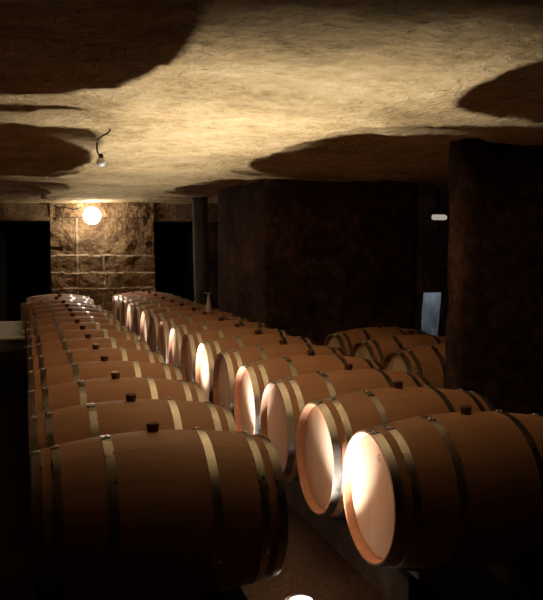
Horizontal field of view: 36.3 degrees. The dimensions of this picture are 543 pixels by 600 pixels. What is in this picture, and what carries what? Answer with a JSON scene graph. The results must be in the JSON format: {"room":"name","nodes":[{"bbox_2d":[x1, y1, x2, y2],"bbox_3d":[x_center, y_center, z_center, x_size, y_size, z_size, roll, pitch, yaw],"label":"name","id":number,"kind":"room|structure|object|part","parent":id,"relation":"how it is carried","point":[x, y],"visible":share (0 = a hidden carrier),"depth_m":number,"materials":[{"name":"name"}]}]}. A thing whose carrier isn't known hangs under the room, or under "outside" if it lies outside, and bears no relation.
{"room":"wine cellar","nodes":[
{"label":"wine cellar","id":0,"kind":"room"},
{"bbox_2d":[0,202,51,222],"bbox_3d":[-5.600,-1.516,13.691,3.805,0.410,1.062,-1,4,-17],"label":"wall","id":1,"kind":"structure","parent":0,"point":[9,212],"depth_m":13.63,"materials":[{"name":"brown stone"}]},
{"bbox_2d":[0,222,186,320],"bbox_3d":[-3.737,-0.750,17.666,9.654,2.450,0.883,-1,4,-17],"label":"doorway","id":2,"kind":"structure","parent":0,"point":[27,242],"depth_m":16.94,"materials":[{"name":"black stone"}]},
{"bbox_2d":[48,202,155,313],"bbox_3d":[-2.977,-0.523,14.469,1.720,2.320,1.369,-1,4,-17],"label":"wall pier","id":3,"kind":"object","parent":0,"point":[113,255],"visible":0.65,"depth_m":13.96,"materials":[{"name":"brown stone"}]},
{"bbox_2d":[53,205,80,209],"bbox_3d":[-3.370,-1.524,13.670,0.450,0.079,0.087,0,4,-7],"label":"cable","id":4,"kind":"object","parent":3,"relation":"attached to","point":[53,205],"visible":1,"depth_m":13.64,"materials":[{"name":"black rubber"}]},
{"bbox_2d":[83,207,100,223],"bbox_3d":[-2.960,-1.388,13.668,0.280,0.280,0.320,-1,4,-17],"label":"lamp","id":5,"kind":"object","parent":3,"relation":"attached to","point":[91,215],"visible":1,"depth_m":13.55,"materials":[{"name":"white glass"}]},
{"bbox_2d":[154,203,218,222],"bbox_3d":[-0.196,-1.619,15.311,4.210,0.390,1.069,-1,4,-17],"label":"wall","id":6,"kind":"structure","parent":0,"point":[163,213],"depth_m":14.38,"materials":[{"name":"brown stone"}]},
{"bbox_2d":[185,222,218,308],"bbox_3d":[0.162,-0.409,15.512,3.441,2.070,1.060,-1,4,-17],"label":"wall","id":7,"kind":"structure","parent":0,"point":[213,246],"depth_m":14.65,"materials":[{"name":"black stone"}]},
{"bbox_2d":[0,0,542,204],"bbox_3d":[-0.991,-1.271,8.513,11.000,0.108,20.000,-1,4,-17],"label":"ceiling","id":8,"kind":"structure","parent":0,"point":[197,98],"depth_m":3.76,"materials":[{"name":"beige stone"}]},
{"bbox_2d":[41,191,46,199],"bbox_3d":[-2.976,-1.371,10.838,0.076,0.128,0.076,-1,4,-17],"label":"bulb","id":9,"kind":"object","parent":8,"relation":"attached to","point":[43,196],"depth_m":10.81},
{"bbox_3d":[-2.976,-1.347,10.840,0.076,0.080,0.076,-1,4,-17],"label":"bulb","id":10,"kind":"part","parent":9,"relation":"part of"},
{"bbox_2d":[96,129,111,166],"bbox_3d":[-1.033,-0.945,5.120,0.100,0.245,0.057,-1,4,-17],"label":"pendant bulb","id":11,"kind":"object","parent":8,"relation":"hanging from","point":[101,162],"visible":0.98,"depth_m":5.11,"materials":[{"name":"white glass"}]},
{"bbox_3d":[-1.053,-0.852,5.121,0.057,0.060,0.057,-1,4,-17],"label":"bulb","id":12,"kind":"part","parent":11,"relation":"part of","materials":[{"name":"clear glass"}]},
{"bbox_3d":[-1.033,-0.979,5.118,0.100,0.175,0.011,-1,4,-17],"label":"cord","id":13,"kind":"part","parent":11,"relation":"part of","materials":[{"name":"black rubber"}]},
{"bbox_2d":[429,189,446,219],"bbox_3d":[2.118,-1.234,10.514,0.225,0.439,0.094,-1,4,-17],"label":"lamp","id":14,"kind":"object","parent":8,"relation":"attached to","point":[437,212],"visible":0.98,"depth_m":10.49,"materials":[{"name":"grey paint"}]},
{"bbox_3d":[2.111,-1.315,10.526,0.040,0.280,0.025,-1,4,-17],"label":"stem","id":15,"kind":"part","parent":14,"relation":"part of","materials":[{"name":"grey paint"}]},
{"bbox_2d":[0,346,542,599],"bbox_3d":[-0.997,1.032,8.664,11.000,0.026,20.000,-1,4,-17],"label":"floor","id":16,"kind":"structure","parent":0,"point":[312,566],"depth_m":4.23,"materials":[{"name":"brown concrete"}]},
{"bbox_2d":[0,321,24,390],"bbox_3d":[-3.506,0.646,9.765,1.160,0.600,2.040,-1,4,-17],"label":"table","id":17,"kind":"object","parent":16,"relation":"on","point":[12,333],"visible":1,"depth_m":9.02,"materials":[{"name":"brown wood"}]},
{"bbox_3d":[-2.741,0.709,9.048,0.070,0.571,0.070,-1,4,-17],"label":"leg","id":18,"kind":"part","parent":17,"relation":"part of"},
{"bbox_2d":[191,197,208,304],"bbox_3d":[-1.080,-0.410,12.730,0.300,2.390,0.249,-1,4,-17],"label":"column","id":19,"kind":"structure","parent":16,"relation":"on","point":[199,204],"depth_m":12.61,"materials":[{"name":"grey concrete"}]},
{"bbox_2d":[285,593,316,599],"bbox_3d":[0.132,1.355,3.709,0.150,0.034,0.150,-1,4,-17],"label":"uplight","id":20,"kind":"object","parent":16,"relation":"on","point":[297,596],"visible":1,"depth_m":3.74,"materials":[{"name":"metal"}]},
{"bbox_2d":[284,480,429,599],"bbox_3d":[-0.901,0.945,8.653,0.106,0.207,10.664,-1,4,-17],"label":"rail","id":21,"kind":"object","parent":16,"relation":"on","point":[392,583],"visible":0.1,"depth_m":4.11,"materials":[{"name":"brown wood"}]},
{"bbox_2d":[112,289,172,319],"bbox_3d":[-2.090,0.175,13.514,0.950,0.708,0.673,-1,4,-17],"label":"barrel","id":22,"kind":"object","parent":21,"relation":"on","point":[115,297],"visible":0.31,"depth_m":13.41,"materials":[{"name":"brown wood"}]},
{"bbox_2d":[117,291,179,325],"bbox_3d":[-1.889,0.219,12.861,0.950,0.708,0.673,-1,4,-17],"label":"barrel","id":23,"kind":"object","parent":21,"relation":"on","point":[120,299],"visible":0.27,"depth_m":12.78,"materials":[{"name":"brown wood"}]},
{"bbox_2d":[121,294,188,326],"bbox_3d":[-1.700,0.262,12.205,0.950,0.708,0.673,-1,4,-17],"label":"barrel","id":24,"kind":"object","parent":21,"relation":"on","point":[125,302],"visible":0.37,"depth_m":12.11,"materials":[{"name":"brown wood"}]},
{"bbox_2d":[127,297,197,332],"bbox_3d":[-1.504,0.305,11.553,0.950,0.708,0.673,-1,4,-17],"label":"barrel","id":25,"kind":"object","parent":21,"relation":"on","point":[130,310],"visible":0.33,"depth_m":11.46,"materials":[{"name":"brown wood"}]},
{"bbox_2d":[133,300,205,341],"bbox_3d":[-1.308,0.349,10.898,0.950,0.712,0.678,-1,4,-17],"label":"barrel","id":26,"kind":"object","parent":21,"relation":"on","point":[138,310],"visible":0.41,"depth_m":10.78,"materials":[{"name":"brown wood"}]},
{"bbox_2d":[140,303,220,344],"bbox_3d":[-1.108,0.392,10.247,0.950,0.721,0.687,-1,3,-17],"label":"barrel","id":27,"kind":"object","parent":21,"relation":"on","point":[146,314],"visible":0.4,"depth_m":10.12,"materials":[{"name":"brown wood"}]},
{"bbox_2d":[149,307,234,351],"bbox_3d":[-0.907,0.435,9.596,0.951,0.707,0.672,-1,4,-17],"label":"barrel","id":28,"kind":"object","parent":21,"relation":"on","point":[154,322],"visible":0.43,"depth_m":9.47,"materials":[{"name":"brown wood"}]},
{"bbox_2d":[158,312,250,364],"bbox_3d":[-0.710,0.479,8.943,0.950,0.708,0.673,-1,4,-17],"label":"barrel","id":29,"kind":"object","parent":21,"relation":"on","point":[165,326],"visible":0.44,"depth_m":8.80,"materials":[{"name":"brown wood"}]},
{"bbox_2d":[205,292,211,311],"bbox_3d":[-0.679,0.024,8.921,0.084,0.214,0.084,-1,4,-17],"label":"flask","id":30,"kind":"object","parent":29,"relation":"on","point":[208,304],"visible":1,"depth_m":8.90,"materials":[{"name":"clear glass"}]},
{"bbox_2d":[169,317,268,370],"bbox_3d":[-0.510,0.522,8.289,0.950,0.708,0.673,-1,4,-17],"label":"barrel","id":31,"kind":"object","parent":21,"relation":"on","point":[176,335],"visible":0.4,"depth_m":8.16,"materials":[{"name":"brown wood"}]},
{"bbox_2d":[181,323,289,381],"bbox_3d":[-0.316,0.566,7.636,0.950,0.717,0.683,-1,5,-17],"label":"barrel","id":32,"kind":"object","parent":21,"relation":"on","point":[190,342],"visible":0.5,"depth_m":7.50,"materials":[{"name":"brown wood"}]},
{"bbox_2d":[196,330,315,403],"bbox_3d":[-0.116,0.609,6.984,0.951,0.707,0.673,-1,4,-17],"label":"barrel","id":33,"kind":"object","parent":21,"relation":"on","point":[207,351],"visible":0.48,"depth_m":6.84,"materials":[{"name":"brown wood"}]},
{"bbox_2d":[213,339,346,420],"bbox_3d":[0.078,0.652,6.330,0.950,0.708,0.673,-1,4,-17],"label":"barrel","id":34,"kind":"object","parent":21,"relation":"on","point":[227,363],"visible":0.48,"depth_m":6.18,"materials":[{"name":"brown wood"}]},
{"bbox_2d":[234,350,383,434],"bbox_3d":[0.270,0.696,5.673,0.950,0.708,0.674,-1,4,-17],"label":"barrel","id":35,"kind":"object","parent":21,"relation":"on","point":[251,379],"visible":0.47,"depth_m":5.52,"materials":[{"name":"brown wood"}]},
{"bbox_2d":[260,363,431,480],"bbox_3d":[0.466,0.739,5.023,0.950,0.717,0.683,-1,3,-17],"label":"barrel","id":36,"kind":"object","parent":21,"relation":"on","point":[283,401],"visible":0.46,"depth_m":4.84,"materials":[{"name":"brown wood"}]},
{"bbox_2d":[296,381,495,517],"bbox_3d":[0.669,0.782,4.372,0.951,0.707,0.672,-1,4,-17],"label":"barrel","id":37,"kind":"object","parent":21,"relation":"on","point":[325,427],"visible":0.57,"depth_m":4.21,"materials":[{"name":"brown wood"}]},
{"bbox_2d":[405,568,433,579],"bbox_3d":[0.634,1.160,3.557,0.070,0.034,0.125,-1,4,-17],"label":"wedge","id":38,"kind":"object","parent":21,"relation":"on","point":[420,574],"visible":0.92,"depth_m":3.50,"materials":[{"name":"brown wood"}]},
{"bbox_2d":[342,405,542,568],"bbox_3d":[0.865,0.825,3.719,0.950,0.710,0.676,-1,4,-17],"label":"barrel","id":39,"kind":"object","parent":21,"relation":"on","point":[464,488],"visible":1,"depth_m":3.44,"materials":[{"name":"brown wood"}]},
{"bbox_2d":[421,292,440,334],"bbox_3d":[2.021,0.404,10.595,0.310,1.000,0.047,-1,4,-14],"label":"plastic sheet","id":40,"kind":"object","parent":16,"relation":"on","point":[430,306],"visible":0.49,"depth_m":10.58,"materials":[{"name":"clear plastic"}]},
{"bbox_3d":[-1.615,0.972,8.217,0.106,0.207,10.319,-1,4,-17],"label":"rail","id":41,"kind":"object","parent":16,"relation":"on","visible":0},
{"bbox_2d":[26,291,89,299],"bbox_3d":[-3.278,0.223,12.751,0.951,0.707,0.673,-1,4,-17],"label":"barrel","id":42,"kind":"object","parent":41,"relation":"on","point":[57,292],"visible":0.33,"depth_m":12.64,"materials":[{"name":"brown wood"}]},
{"bbox_2d":[26,294,93,304],"bbox_3d":[-3.080,0.268,12.078,0.950,0.713,0.679,-1,3,-17],"label":"barrel","id":43,"kind":"object","parent":41,"relation":"on","point":[59,295],"visible":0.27,"depth_m":12.00,"materials":[{"name":"brown wood"}]},
{"bbox_2d":[25,300,101,317],"bbox_3d":[-2.686,0.357,10.730,0.950,0.708,0.673,-1,4,-17],"label":"barrel","id":44,"kind":"object","parent":41,"relation":"on","point":[48,305],"visible":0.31,"depth_m":10.61,"materials":[{"name":"brown wood"}]},
{"bbox_2d":[26,304,107,321],"bbox_3d":[-2.477,0.401,10.061,0.950,0.723,0.689,-1,3,-17],"label":"barrel","id":45,"kind":"object","parent":41,"relation":"on","point":[55,309],"visible":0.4,"depth_m":9.94,"materials":[{"name":"brown wood"}]},
{"bbox_2d":[27,308,113,321],"bbox_3d":[-2.273,0.446,9.389,0.950,0.708,0.673,-1,4,-17],"label":"barrel","id":46,"kind":"object","parent":41,"relation":"on","point":[63,313],"visible":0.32,"depth_m":9.28,"materials":[{"name":"brown wood"}]},
{"bbox_2d":[26,313,119,328],"bbox_3d":[-2.082,0.490,8.712,0.950,0.708,0.673,-1,4,-17],"label":"barrel","id":47,"kind":"object","parent":41,"relation":"on","point":[68,319],"visible":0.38,"depth_m":8.59,"materials":[{"name":"brown wood"}]},
{"bbox_2d":[26,319,127,368],"bbox_3d":[-1.882,0.535,8.039,0.950,0.708,0.673,-1,4,-17],"label":"barrel","id":48,"kind":"object","parent":41,"relation":"on","point":[75,325],"visible":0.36,"depth_m":7.90,"materials":[{"name":"brown wood"}]},
{"bbox_2d":[27,325,138,345],"bbox_3d":[-1.674,0.580,7.371,0.950,0.720,0.686,-1,3,-17],"label":"barrel","id":49,"kind":"object","parent":41,"relation":"on","point":[79,333],"visible":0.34,"depth_m":7.24,"materials":[{"name":"brown wood"}]},
{"bbox_2d":[27,333,149,404],"bbox_3d":[-1.478,0.624,6.697,0.950,0.723,0.689,-1,5,-17],"label":"barrel","id":50,"kind":"object","parent":41,"relation":"on","point":[76,343],"visible":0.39,"depth_m":6.56,"materials":[{"name":"brown wood"}]},
{"bbox_2d":[27,343,163,371],"bbox_3d":[-1.273,0.667,6.022,0.950,0.712,0.673,-1,4,-17],"label":"barrel","id":51,"kind":"object","parent":41,"relation":"on","point":[48,360],"visible":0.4,"depth_m":5.88,"materials":[{"name":"brown wood"}]},
{"bbox_2d":[28,355,182,390],"bbox_3d":[-1.072,0.711,5.349,0.950,0.712,0.673,-1,4,-17],"label":"barrel","id":52,"kind":"object","parent":41,"relation":"on","point":[72,372],"visible":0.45,"depth_m":5.20,"materials":[{"name":"brown wood"}]},
{"bbox_2d":[27,371,204,453],"bbox_3d":[-0.877,0.756,4.675,0.950,0.713,0.674,-1,4,-17],"label":"barrel","id":53,"kind":"object","parent":41,"relation":"on","point":[80,392],"visible":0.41,"depth_m":4.52,"materials":[{"name":"brown wood"}]},
{"bbox_2d":[28,393,236,539],"bbox_3d":[-0.676,0.803,4.003,0.950,0.712,0.678,-1,4,-17],"label":"barrel","id":54,"kind":"object","parent":41,"relation":"on","point":[46,429],"visible":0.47,"depth_m":3.84,"materials":[{"name":"brown wood"}]},
{"bbox_2d":[30,422,287,599],"bbox_3d":[-0.471,0.847,3.333,0.950,0.708,0.673,-1,4,-17],"label":"barrel","id":55,"kind":"object","parent":41,"relation":"on","point":[154,513],"visible":1,"depth_m":3.07,"materials":[{"name":"wood"}]},
{"bbox_2d":[217,179,417,345],"bbox_3d":[0.466,-0.249,10.181,1.819,2.450,2.261,-1,4,-17],"label":"pillar","id":56,"kind":"structure","parent":0,"point":[314,260],"depth_m":9.13,"materials":[{"name":"red stone"}]},
{"bbox_2d":[415,193,448,336],"bbox_3d":[3.185,-0.234,10.049,0.801,2.450,6.637,-1,4,-17],"label":"wall","id":57,"kind":"structure","parent":0,"point":[432,247],"depth_m":11.75,"materials":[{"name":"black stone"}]},
{"bbox_2d":[445,138,542,415],"bbox_3d":[2.925,0.018,6.208,3.495,2.450,0.266,-1,4,-17],"label":"pillar","id":58,"kind":"structure","parent":0,"point":[494,325],"depth_m":5.68,"materials":[{"name":"red stone"}]},
{"bbox_3d":[-2.199,0.982,8.042,0.106,0.207,10.319,-1,4,-17],"label":"rail","id":59,"kind":"object","parent":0,"visible":0},
{"bbox_2d":[20,296,92,345],"bbox_3d":[-2.946,0.305,11.384,0.950,0.716,0.682,-1,3,-17],"label":"barrel","id":60,"kind":"object","parent":59,"relation":"on","point":[56,300],"visible":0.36,"depth_m":11.20,"materials":[{"name":"brown wood"}]},
{"bbox_3d":[0.933,1.057,7.282,0.104,0.172,2.055,-1,4,-17],"label":"rail","id":61,"kind":"object","parent":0,"visible":0},
{"bbox_2d":[350,330,444,364],"bbox_3d":[1.227,0.624,7.339,0.950,0.718,0.684,-1,3,-17],"label":"barrel","id":62,"kind":"object","parent":61,"relation":"on","point":[377,349],"visible":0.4,"depth_m":7.16,"materials":[{"name":"brown wood"}]},
{"bbox_2d":[382,343,445,388],"bbox_3d":[1.426,0.667,6.680,0.950,0.708,0.673,-1,4,-17],"label":"barrel","id":63,"kind":"object","parent":61,"relation":"on","point":[428,361],"visible":0.27,"depth_m":6.41,"materials":[{"name":"brown wood"}]},
{"bbox_3d":[1.517,1.047,7.458,0.104,0.172,2.055,-1,4,-17],"label":"rail","id":64,"kind":"object","parent":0,"visible":0},
{"bbox_2d":[323,324,426,355],"bbox_3d":[1.028,0.580,8.001,0.950,0.708,0.673,-1,4,-17],"label":"barrel","id":65,"kind":"object","parent":64,"relation":"on","point":[345,340],"visible":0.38,"depth_m":7.82,"materials":[{"name":"brown wood"}]}
]}

